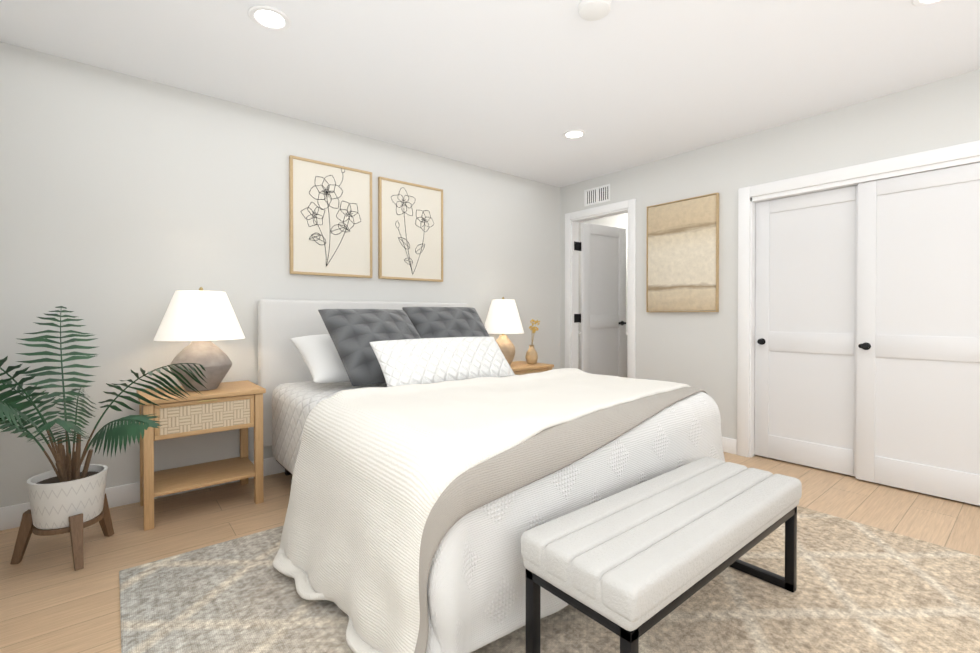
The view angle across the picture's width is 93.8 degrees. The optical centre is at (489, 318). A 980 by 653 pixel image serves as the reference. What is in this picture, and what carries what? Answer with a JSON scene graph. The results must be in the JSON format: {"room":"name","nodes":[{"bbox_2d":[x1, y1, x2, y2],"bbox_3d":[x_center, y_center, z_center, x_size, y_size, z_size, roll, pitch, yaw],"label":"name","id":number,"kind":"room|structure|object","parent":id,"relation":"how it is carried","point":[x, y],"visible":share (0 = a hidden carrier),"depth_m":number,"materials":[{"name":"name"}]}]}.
{"room":"bedroom","nodes":[
{"label":"bedroom","id":0,"kind":"room"},
{"bbox_2d":[0,42,559,507],"bbox_3d":[-0.898,-0.173,3.632,4.400,2.440,0.100,0,1,-39],"label":"wall","id":1,"kind":"structure","parent":0,"point":[130,206],"depth_m":2.71,"materials":[{"name":"white paint"}]},
{"bbox_2d":[0,457,284,530],"bbox_3d":[-0.845,0.990,3.602,4.170,0.115,0.030,0,1,-39],"label":"baseboard","id":2,"kind":"structure","parent":1,"relation":"attached to","point":[117,496],"depth_m":2.59,"materials":[{"name":"white wood"}]},
{"bbox_2d":[289,155,371,277],"bbox_3d":[-1.142,-0.718,3.341,0.600,0.815,0.028,0,1,-39],"label":"picture frame","id":3,"kind":"object","parent":1,"relation":"attached to","point":[330,219],"visible":1,"depth_m":3.32,"materials":[{"name":"beige paper"}]},
{"bbox_2d":[378,177,442,281],"bbox_3d":[-0.637,-0.709,3.758,0.590,0.790,0.028,0,1,-39],"label":"picture frame","id":4,"kind":"object","parent":1,"relation":"attached to","point":[410,231],"visible":1,"depth_m":3.73,"materials":[{"name":"beige paper"}]},
{"bbox_2d":[0,452,979,652],"bbox_3d":[0.901,1.097,2.600,5.850,0.080,6.600,0,1,-39],"label":"floor","id":5,"kind":"structure","parent":0,"point":[52,600],"depth_m":2.23,"materials":[{"name":"brown wood"}]},
{"bbox_2d":[0,306,207,570],"bbox_3d":[-1.782,0.502,2.082,0.797,1.126,0.900,0,1,-39],"label":"palm plant","id":6,"kind":"object","parent":5,"relation":"on","point":[67,494],"visible":1,"depth_m":2.02,"materials":[{"name":"green plant"}]},
{"bbox_2d":[137,380,265,530],"bbox_3d":[-1.645,0.729,2.620,0.574,0.655,0.438,0,1,-39],"label":"nightstand","id":7,"kind":"object","parent":5,"relation":"on","point":[226,406],"visible":0.94,"depth_m":2.51,"materials":[{"name":"brown wood"}]},
{"bbox_2d":[154,287,244,390],"bbox_3d":[-1.640,0.110,2.608,0.440,0.581,0.440,0,1,-39],"label":"lamp","id":8,"kind":"object","parent":7,"relation":"on","point":[200,319],"visible":1,"depth_m":2.50,"materials":[{"name":"white fabric"}]},
{"bbox_2d":[258,299,724,652],"bbox_3d":[-0.201,0.466,2.640,2.036,1.180,2.292,0,1,-39],"label":"bed","id":9,"kind":"object","parent":5,"relation":"on","point":[436,460],"visible":0.94,"depth_m":1.71,"materials":[{"name":"white fabric"}]},
{"bbox_2d":[291,334,349,382],"bbox_3d":[-0.880,0.242,2.984,0.720,0.184,0.500,0,31,-41],"label":"pillow","id":10,"kind":"object","parent":9,"relation":"on","point":[320,354],"depth_m":2.75,"materials":[{"name":"white fabric"}]},
{"bbox_2d":[318,309,420,385],"bbox_3d":[-0.672,0.153,2.841,0.650,0.188,0.650,-1,44,-43],"label":"pillow","id":11,"kind":"object","parent":9,"relation":"on","point":[351,331],"depth_m":2.72,"materials":[{"name":"grey fabric"}]},
{"bbox_2d":[402,307,489,337],"bbox_3d":[-0.254,0.138,3.262,0.650,0.650,0.185,0,-43,-34],"label":"pillow","id":12,"kind":"object","parent":9,"relation":"on","point":[427,322],"depth_m":3.23,"materials":[{"name":"grey fabric"}]},
{"bbox_2d":[426,392,724,652],"bbox_3d":[0.319,0.708,2.090,1.942,0.682,0.784,0,1,-39],"label":"comforter","id":13,"kind":"object","parent":9,"relation":"on","point":[492,478],"depth_m":1.49,"materials":[{"name":"white fabric"}]},
{"bbox_2d":[510,361,553,374],"bbox_3d":[0.223,0.730,4.159,0.574,0.625,0.438,0,1,-39],"label":"nightstand","id":14,"kind":"object","parent":5,"relation":"on","point":[521,367],"visible":0.23,"depth_m":4.05,"materials":[{"name":"brown wood"}]},
{"bbox_2d":[485,297,523,364],"bbox_3d":[0.118,0.111,4.083,0.370,0.611,0.370,0,1,-39],"label":"lamp","id":15,"kind":"object","parent":14,"relation":"on","point":[503,318],"visible":0.75,"depth_m":3.98,"materials":[{"name":"white fabric"}]},
{"bbox_2d":[525,319,539,363],"bbox_3d":[0.388,0.209,4.216,0.130,0.412,0.119,0,1,-39],"label":"vase","id":16,"kind":"object","parent":14,"relation":"on","point":[531,357],"visible":1,"depth_m":4.18,"materials":[{"name":"brown ceramic"}]},
{"bbox_2d":[119,506,979,652],"bbox_3d":[0.360,1.059,1.920,2.950,0.006,2.440,0,1,-39],"label":"rug","id":17,"kind":"object","parent":5,"relation":"on","point":[862,588],"visible":0.35,"depth_m":1.68,"materials":[{"name":"beige carpet"}]},
{"bbox_2d":[521,457,801,652],"bbox_3d":[0.649,0.840,1.567,1.150,0.437,0.388,0,1,-39],"label":"bench","id":18,"kind":"object","parent":17,"relation":"on","point":[630,566],"visible":1,"depth_m":1.34,"materials":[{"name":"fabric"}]},
{"bbox_2d":[0,0,979,186],"bbox_3d":[0.901,-1.423,2.576,5.850,0.080,6.600,0,1,-39],"label":"ceiling","id":19,"kind":"structure","parent":0,"point":[518,88],"depth_m":2.47,"materials":[{"name":"white paint"}]},
{"bbox_2d":[248,5,290,30],"bbox_3d":[-1.009,-1.375,2.104,0.179,0.008,0.179,0,1,6],"label":"recessed light","id":20,"kind":"object","parent":19,"relation":"in","point":[269,17],"depth_m":2.10,"materials":[{"name":"white plastic"}]},
{"bbox_2d":[562,129,585,138],"bbox_3d":[0.635,-1.388,3.458,0.179,0.008,0.179,0,1,6],"label":"recessed light","id":21,"kind":"object","parent":19,"relation":"in","point":[575,133],"depth_m":3.45,"materials":[{"name":"white plastic"}]},
{"bbox_2d":[578,0,611,20],"bbox_3d":[0.460,-1.361,2.019,0.144,0.034,0.144,0,1,-39],"label":"smoke detector","id":22,"kind":"object","parent":19,"relation":"attached to","point":[591,10],"visible":0.92,"depth_m":2.00,"materials":[{"name":"white plastic"}]},
{"bbox_2d":[911,0,945,6],"bbox_3d":[1.894,-1.373,1.930,0.179,0.008,0.179,0,1,6],"label":"recessed light","id":23,"kind":"object","parent":19,"relation":"in","point":[920,3],"depth_m":1.99,"materials":[{"name":"white plastic"}]},
{"bbox_2d":[578,213,627,332],"bbox_3d":[1.960,-0.194,5.824,0.100,2.440,2.950,0,1,-39],"label":"wall","id":24,"kind":"structure","parent":0,"point":[619,221],"depth_m":6.12,"materials":[{"name":"white paint"}]},
{"bbox_2d":[560,69,979,439],"bbox_3d":[2.414,-0.167,2.992,0.100,2.440,5.100,0,1,-39],"label":"wall","id":25,"kind":"structure","parent":0,"point":[698,350],"depth_m":3.57,"materials":[{"name":"white paint"}]},
{"bbox_2d":[584,184,609,206],"bbox_3d":[1.058,-1.219,4.540,0.013,0.165,0.310,0,1,-39],"label":"air vent","id":26,"kind":"object","parent":25,"relation":"in","point":[597,195],"visible":1,"depth_m":4.53,"materials":[{"name":"white metal"}]},
{"bbox_2d":[574,223,625,377],"bbox_3d":[1.229,0.003,4.996,0.756,2.038,0.167,0,1,-39],"label":"hall door","id":27,"kind":"structure","parent":25,"relation":"in","point":[601,318],"depth_m":5.02,"materials":[{"name":"white painted wood"},{"name":"black metal"}]},
{"bbox_2d":[646,192,718,311],"bbox_3d":[1.605,-0.525,3.864,0.035,0.940,0.620,0,1,-39],"label":"picture","id":28,"kind":"object","parent":25,"relation":"attached to","point":[682,255],"visible":1,"depth_m":3.83,"materials":[{"name":"beige fabric"}]},
{"bbox_2d":[722,437,736,454],"bbox_3d":[1.620,0.987,3.878,0.014,0.115,0.890,0,1,-39],"label":"baseboard","id":29,"kind":"structure","parent":25,"relation":"attached to","point":[729,445],"depth_m":3.57,"materials":[{"name":"white wood"}]},
{"bbox_2d":[754,162,979,505],"bbox_3d":[2.822,0.088,2.469,0.121,1.915,2.602,0,1,-39],"label":"sliding doors","id":30,"kind":"structure","parent":25,"relation":"in","point":[867,331],"depth_m":2.91,"materials":[{"name":"white wood"}]}
]}

